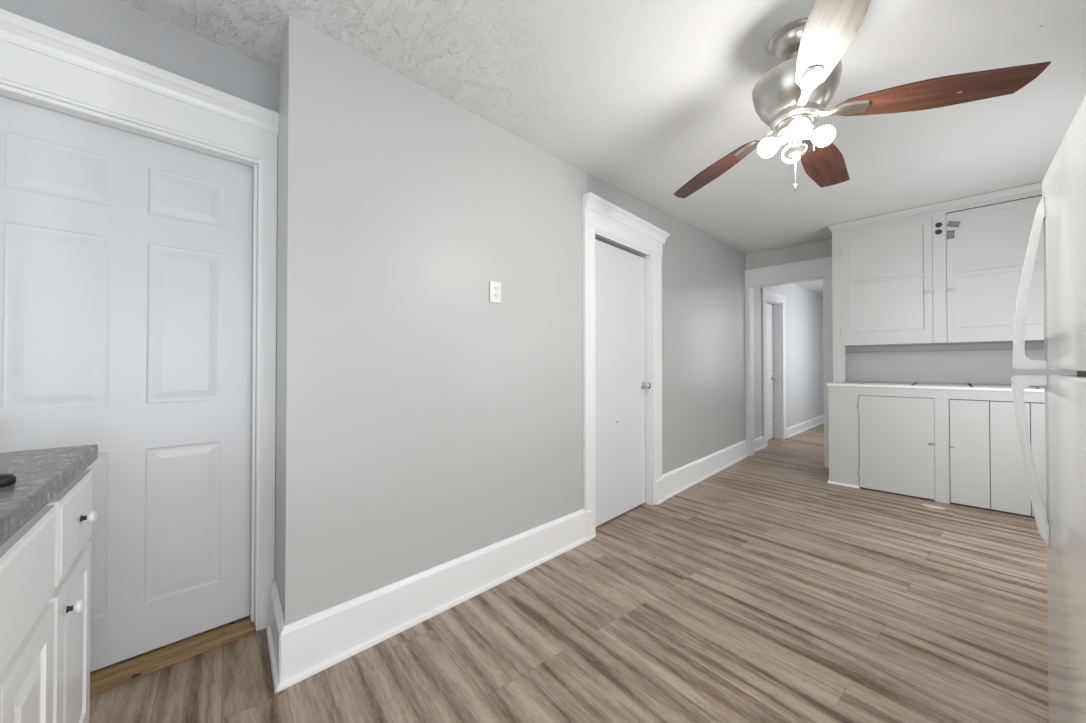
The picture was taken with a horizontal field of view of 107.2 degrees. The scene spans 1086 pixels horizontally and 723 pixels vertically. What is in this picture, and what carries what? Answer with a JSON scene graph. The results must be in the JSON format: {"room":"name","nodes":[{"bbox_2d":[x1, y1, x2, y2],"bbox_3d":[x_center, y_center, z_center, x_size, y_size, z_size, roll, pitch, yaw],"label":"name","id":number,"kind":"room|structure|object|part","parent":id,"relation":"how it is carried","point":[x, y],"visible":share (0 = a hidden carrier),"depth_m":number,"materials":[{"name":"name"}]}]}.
{"room":"kitchen","nodes":[
{"label":"kitchen","id":0,"kind":"room"},
{"bbox_2d":[0,0,277,625],"bbox_3d":[-2.125,-0.108,1.026,2.405,2.537,0.180,1,-1,-44],"label":"wall","id":1,"kind":"structure","parent":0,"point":[115,25],"depth_m":1.55,"materials":[{"name":"grey paint"}]},
{"bbox_2d":[0,95,252,671],"bbox_3d":[-1.582,0.124,1.510,0.790,2.012,0.106,1,-1,-44],"label":"door","id":2,"kind":"structure","parent":1,"relation":"in","point":[126,256],"depth_m":1.54,"materials":[{"name":"white"}]},
{"bbox_2d":[0,8,278,630],"bbox_3d":[-1.589,0.030,1.497,0.972,2.269,0.236,1,-1,-44],"label":"door frame","id":3,"kind":"structure","parent":1,"relation":"attached to","point":[42,65],"depth_m":1.60,"materials":[{"name":"white wood"}]},
{"bbox_2d":[275,15,745,624],"bbox_3d":[0.729,-0.139,3.402,5.093,2.646,0.430,1,-1,-44],"label":"wall","id":4,"kind":"structure","parent":0,"point":[424,422],"depth_m":1.86,"materials":[{"name":"grey paint"}]},
{"bbox_2d":[266,581,284,692],"bbox_3d":[-1.058,1.063,1.579,0.033,0.205,0.426,0,-1,-38],"label":"baseboard","id":5,"kind":"structure","parent":4,"relation":"attached to","point":[274,630],"depth_m":1.55,"materials":[{"name":"white wood"}]},
{"bbox_2d":[277,509,595,692],"bbox_3d":[-0.301,1.068,2.059,1.819,0.205,0.042,1,-1,-44],"label":"baseboard","id":6,"kind":"structure","parent":4,"relation":"attached to","point":[310,645],"depth_m":1.78,"materials":[{"name":"white wood"}]},
{"bbox_2d":[490,281,500,303],"bbox_3d":[-0.252,-0.370,2.132,0.074,0.114,0.010,1,-1,-44],"label":"wall outlet","id":7,"kind":"object","parent":4,"relation":"attached to","point":[495,287],"visible":1,"depth_m":2.13,"materials":[{"name":"white plastic"}]},
{"bbox_2d":[595,239,650,526],"bbox_3d":[0.585,0.151,3.054,0.783,2.035,0.105,1,-1,-44],"label":"door","id":8,"kind":"structure","parent":4,"relation":"in","point":[620,385],"depth_m":3.05,"materials":[{"name":"white"}]},
{"bbox_3d":[0.851,0.198,3.288,0.062,0.062,0.067,1,-1,-44],"label":"knob","id":9,"kind":"part","parent":8,"relation":"part of","materials":[{"name":"silver metal"}]},
{"bbox_2d":[582,192,669,537],"bbox_3d":[0.638,0.038,3.072,0.163,2.285,1.141,-1,-1,43],"label":"door frame","id":10,"kind":"structure","parent":4,"relation":"attached to","point":[604,221],"depth_m":3.00,"materials":[{"name":"white wood"}]},
{"bbox_2d":[655,439,748,504],"bbox_3d":[1.772,1.088,4.207,0.040,0.208,2.463,-1,-1,43],"label":"baseboard","id":11,"kind":"structure","parent":4,"relation":"attached to","point":[671,483],"depth_m":3.93,"materials":[{"name":"white wood"}]},
{"bbox_2d":[89,423,1048,722],"bbox_3d":[2.397,1.242,3.255,12.400,0.120,3.900,1,-1,-44],"label":"floor","id":12,"kind":"structure","parent":0,"point":[765,589],"depth_m":1.72,"materials":[{"name":"laminate"}]},
{"bbox_2d":[0,468,96,722],"bbox_3d":[-1.093,0.723,0.469,0.628,0.864,1.515,0,-1,-41],"label":"base cabinet","id":13,"kind":"object","parent":12,"relation":"on","point":[45,566],"visible":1,"depth_m":0.84,"materials":[{"name":"white wood"}]},
{"bbox_3d":[-0.776,0.782,0.518,0.019,0.517,0.298,0,-1,-41],"label":"door","id":14,"kind":"part","parent":13,"relation":"part of","materials":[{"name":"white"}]},
{"bbox_3d":[-0.976,0.784,0.750,0.039,0.517,0.301,1,-1,-44],"label":"door","id":15,"kind":"part","parent":13,"relation":"part of","materials":[{"name":"white wood"}]},
{"bbox_3d":[-0.875,0.406,0.639,0.022,0.190,0.605,0,-1,-41],"label":"drawer","id":16,"kind":"part","parent":13,"relation":"part of","materials":[{"name":"white wood"}]},
{"bbox_2d":[0,444,97,546],"bbox_3d":[-1.101,0.267,0.443,0.625,0.045,1.520,0,-1,-41],"label":"countertop","id":17,"kind":"structure","parent":13,"relation":"on","point":[41,475],"depth_m":0.88,"materials":[{"name":"grey stone"}]},
{"bbox_2d":[0,473,15,487],"bbox_3d":[-1.086,0.236,0.796,0.046,0.024,0.046,1,-1,-44],"label":"cap","id":18,"kind":"object","parent":17,"relation":"on","point":[6,479],"visible":1,"depth_m":0.80,"materials":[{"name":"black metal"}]},
{"bbox_3d":[-1.214,0.787,1.027,0.019,0.517,0.370,0,-1,-41],"label":"door","id":19,"kind":"part","parent":13,"relation":"part of","materials":[{"name":"white wood"}]},
{"bbox_3d":[-1.212,0.410,1.031,0.022,0.190,0.370,0,-1,-41],"label":"drawer","id":20,"kind":"part","parent":13,"relation":"part of","materials":[{"name":"white wood"}]},
{"bbox_3d":[-1.118,0.584,0.946,0.011,0.018,0.018,0,-1,-41],"label":"knob stem","id":21,"kind":"part","parent":13,"relation":"part of","materials":[{"name":"black metal"}]},
{"bbox_3d":[-1.108,0.585,0.955,0.018,0.031,0.031,1,-1,-44],"label":"knob","id":22,"kind":"part","parent":13,"relation":"part of","materials":[{"name":"white ceramic"}]},
{"bbox_3d":[-1.199,0.413,1.063,0.018,0.031,0.031,1,-1,-44],"label":"knob","id":23,"kind":"part","parent":13,"relation":"part of","materials":[{"name":"white ceramic"}]},
{"bbox_2d":[90,615,254,695],"bbox_3d":[-1.578,1.152,1.496,0.798,0.026,0.158,1,-1,-44],"label":"threshold","id":24,"kind":"object","parent":12,"relation":"on","point":[102,679],"visible":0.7,"depth_m":1.56,"materials":[{"name":"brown wood"}]},
{"bbox_2d":[920,504,945,509],"bbox_3d":[3.165,1.180,3.253,0.142,0.004,0.076,0,-1,33],"label":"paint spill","id":25,"kind":"object","parent":12,"relation":"on","point":[925,505],"visible":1,"depth_m":3.25,"materials":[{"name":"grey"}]},
{"bbox_2d":[827,386,1045,516],"bbox_3d":[3.646,0.710,3.522,0.692,0.950,1.782,1,-1,-44],"label":"base cabinet","id":26,"kind":"object","parent":12,"relation":"on","point":[962,447],"visible":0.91,"depth_m":3.38,"materials":[{"name":"white paint"}]},
{"bbox_3d":[3.035,1.180,3.990,0.464,0.020,0.250,1,-1,-44],"label":"shoe moulding","id":27,"kind":"part","parent":26,"relation":"part of","materials":[{"name":"white wood"}]},
{"bbox_3d":[3.146,0.746,3.573,0.018,0.856,0.502,1,-1,-44],"label":"door","id":28,"kind":"part","parent":26,"relation":"part of","materials":[{"name":"white paint"}]},
{"bbox_2d":[827,381,1044,391],"bbox_3d":[3.657,0.218,3.523,0.682,0.034,1.802,1,-1,-44],"label":"countertop","id":29,"kind":"structure","parent":26,"relation":"on","point":[920,385],"depth_m":3.49,"materials":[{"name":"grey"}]},
{"bbox_3d":[3.120,0.211,4.071,0.616,0.008,0.247,1,-1,-44],"label":"panel","id":30,"kind":"part","parent":29,"relation":"part of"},
{"bbox_3d":[3.337,0.209,3.850,0.616,0.008,0.335,1,-1,-44],"label":"panel","id":31,"kind":"part","parent":29,"relation":"part of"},
{"bbox_3d":[3.584,0.206,3.599,0.616,0.008,0.334,1,-1,-44],"label":"panel","id":32,"kind":"part","parent":29,"relation":"part of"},
{"bbox_2d":[828,182,1076,383],"bbox_3d":[3.689,-0.579,3.558,0.598,1.560,1.796,1,-1,-44],"label":"upper cabinet","id":33,"kind":"object","parent":29,"relation":"on","point":[926,294],"visible":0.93,"depth_m":3.54,"materials":[{"name":"white paint"}]},
{"bbox_3d":[3.171,-0.714,3.717,0.018,1.110,0.643,1,-1,-44],"label":"door","id":34,"kind":"part","parent":33,"relation":"part of","materials":[{"name":"white paint"}]},
{"bbox_3d":[3.486,-1.335,3.367,0.030,0.052,1.796,1,-1,-44],"label":"crown moulding","id":35,"kind":"part","parent":33,"relation":"part of","materials":[{"name":"white paint"}]},
{"bbox_3d":[3.669,-0.715,3.203,0.018,1.101,0.612,1,-1,-44],"label":"door","id":36,"kind":"part","parent":33,"relation":"part of","materials":[{"name":"white paint"}]},
{"bbox_3d":[3.827,0.204,3.351,0.616,0.008,0.324,1,-1,-44],"label":"panel","id":37,"kind":"part","parent":29,"relation":"part of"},
{"bbox_3d":[3.607,0.741,3.109,0.026,0.852,0.624,1,-1,-44],"label":"door","id":38,"kind":"part","parent":26,"relation":"part of","materials":[{"name":"white paint"}]},
{"bbox_2d":[1011,95,1085,722],"bbox_3d":[1.411,0.311,0.644,0.770,1.690,0.804,1,-1,-44],"label":"refrigerator","id":39,"kind":"object","parent":12,"relation":"on","point":[1061,209],"visible":1,"depth_m":0.97,"materials":[{"name":"white metal"}]},
{"bbox_3d":[1.398,0.279,1.148,0.037,0.479,0.066,1,-1,-44],"label":"handle","id":40,"kind":"part","parent":39,"relation":"part of","materials":[{"name":"white plastic"}]},
{"bbox_3d":[1.399,-0.221,1.152,0.037,0.489,0.064,1,-1,-44],"label":"handle","id":41,"kind":"part","parent":39,"relation":"part of","materials":[{"name":"white plastic"}]},
{"bbox_3d":[1.196,-0.255,0.869,0.770,0.552,0.060,1,-1,-44],"label":"freezer door","id":42,"kind":"part","parent":39,"relation":"part of","materials":[{"name":"white metal"}]},
{"bbox_3d":[1.196,0.554,0.861,0.770,1.039,0.060,1,-1,-44],"label":"door","id":43,"kind":"part","parent":39,"relation":"part of","materials":[{"name":"white metal"}]},
{"bbox_2d":[118,0,1085,253],"bbox_3d":[0.740,-1.484,1.723,7.650,0.417,3.600,1,-1,-44],"label":"ceiling","id":44,"kind":"structure","parent":0,"point":[641,97],"depth_m":1.80,"materials":[{"name":"paint"}]},
{"bbox_2d":[674,0,1050,197],"bbox_3d":[1.121,-0.973,1.585,0.839,0.608,1.217,0,-1,-2],"label":"ceiling fan","id":45,"kind":"object","parent":44,"relation":"hanging from","point":[795,93],"visible":1,"depth_m":1.46,"materials":[{"name":"brown wood"}]},
{"bbox_3d":[0.824,-0.915,1.939,0.146,0.071,0.480,0,-1,-28],"label":"blade","id":46,"kind":"part","parent":45,"relation":"part of","materials":[{"name":"brown wood"}]},
{"bbox_2d":[757,135,787,157],"bbox_3d":[0.915,-0.860,1.598,0.074,0.074,0.104,1,-1,-44],"label":"bulb","id":47,"kind":"object","parent":45,"relation":"attached to","point":[767,147],"depth_m":1.58,"materials":[{"name":"white glass"}]},
{"bbox_2d":[782,145,800,163],"bbox_3d":[1.031,-0.860,1.652,0.074,0.074,0.081,0,-1,-12],"label":"bulb","id":48,"kind":"object","parent":45,"relation":"attached to","point":[784,159],"depth_m":1.65,"materials":[{"name":"white glass"}]},
{"bbox_2d":[787,117,810,140],"bbox_3d":[0.948,-0.861,1.488,0.074,0.074,0.081,0,-1,-12],"label":"bulb","id":49,"kind":"object","parent":45,"relation":"attached to","point":[797,129],"depth_m":1.46,"materials":[{"name":"white glass"}]},
{"bbox_2d":[803,125,835,146],"bbox_3d":[1.064,-0.861,1.541,0.074,0.074,0.104,1,-1,-44],"label":"bulb","id":50,"kind":"object","parent":45,"relation":"attached to","point":[822,136],"depth_m":1.51,"materials":[{"name":"white glass"}]},
{"bbox_3d":[1.289,-0.916,1.843,0.481,0.071,0.146,1,-1,-44],"label":"blade","id":51,"kind":"part","parent":45,"relation":"part of","materials":[{"name":"brown wood"}]},
{"bbox_3d":[0.852,-0.983,1.190,0.146,0.045,0.481,0,-1,16],"label":"blade","id":52,"kind":"part","parent":45,"relation":"part of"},
{"bbox_3d":[1.323,-0.918,1.379,0.520,0.076,0.146,0,-1,26],"label":"blade","id":53,"kind":"part","parent":45,"relation":"part of","materials":[{"name":"brown wood"}]},
{"bbox_2d":[754,283,822,438],"bbox_3d":[4.089,-0.062,6.783,4.160,2.560,0.318,1,-1,-44],"label":"wall","id":54,"kind":"structure","parent":0,"point":[804,325],"depth_m":6.90,"materials":[{"name":"white paint"}]},
{"bbox_2d":[767,303,776,439],"bbox_3d":[3.387,0.153,6.047,0.716,2.090,0.102,1,-1,-44],"label":"door","id":55,"kind":"structure","parent":54,"relation":"in","point":[770,413],"depth_m":6.20,"materials":[{"name":"white wood"}]},
{"bbox_2d":[761,288,785,446],"bbox_3d":[3.408,0.092,6.026,1.070,2.235,0.189,1,-1,-44],"label":"door frame","id":56,"kind":"structure","parent":54,"relation":"attached to","point":[778,301],"depth_m":6.24,"materials":[{"name":"white wood"}]},
{"bbox_2d":[754,415,823,451],"bbox_3d":[4.706,1.131,6.143,4.160,0.160,1.542,1,-1,-44],"label":"baseboard","id":57,"kind":"structure","parent":54,"relation":"attached to","point":[793,430],"depth_m":6.76,"materials":[{"name":"white wood"}]},
{"bbox_2d":[794,280,822,297],"bbox_3d":[4.556,-1.362,6.384,4.310,0.090,2.300,1,-1,-44],"label":"ceiling","id":58,"kind":"structure","parent":0,"point":[816,287],"depth_m":6.99,"materials":[{"name":"grey paint"}]},
{"bbox_2d":[822,298,823,414],"bbox_3d":[6.180,-0.053,7.708,0.120,2.560,1.930,1,-1,-44],"label":"wall","id":59,"kind":"structure","parent":0,"point":[822,298],"depth_m":8.12,"materials":[{"name":"white paint"}]},
{"bbox_2d":[745,239,968,383],"bbox_3d":[3.534,-0.117,4.280,0.140,2.620,3.110,1,-1,-44],"label":"wall","id":60,"kind":"structure","parent":0,"point":[820,249],"depth_m":4.78,"materials":[{"name":"grey paint"}]},
{"bbox_2d":[745,256,832,467],"bbox_3d":[2.979,0.013,4.818,0.176,2.369,0.976,1,-1,-44],"label":"door frame","id":61,"kind":"structure","parent":60,"relation":"attached to","point":[820,268],"depth_m":4.81,"materials":[{"name":"white wood"}]}
]}

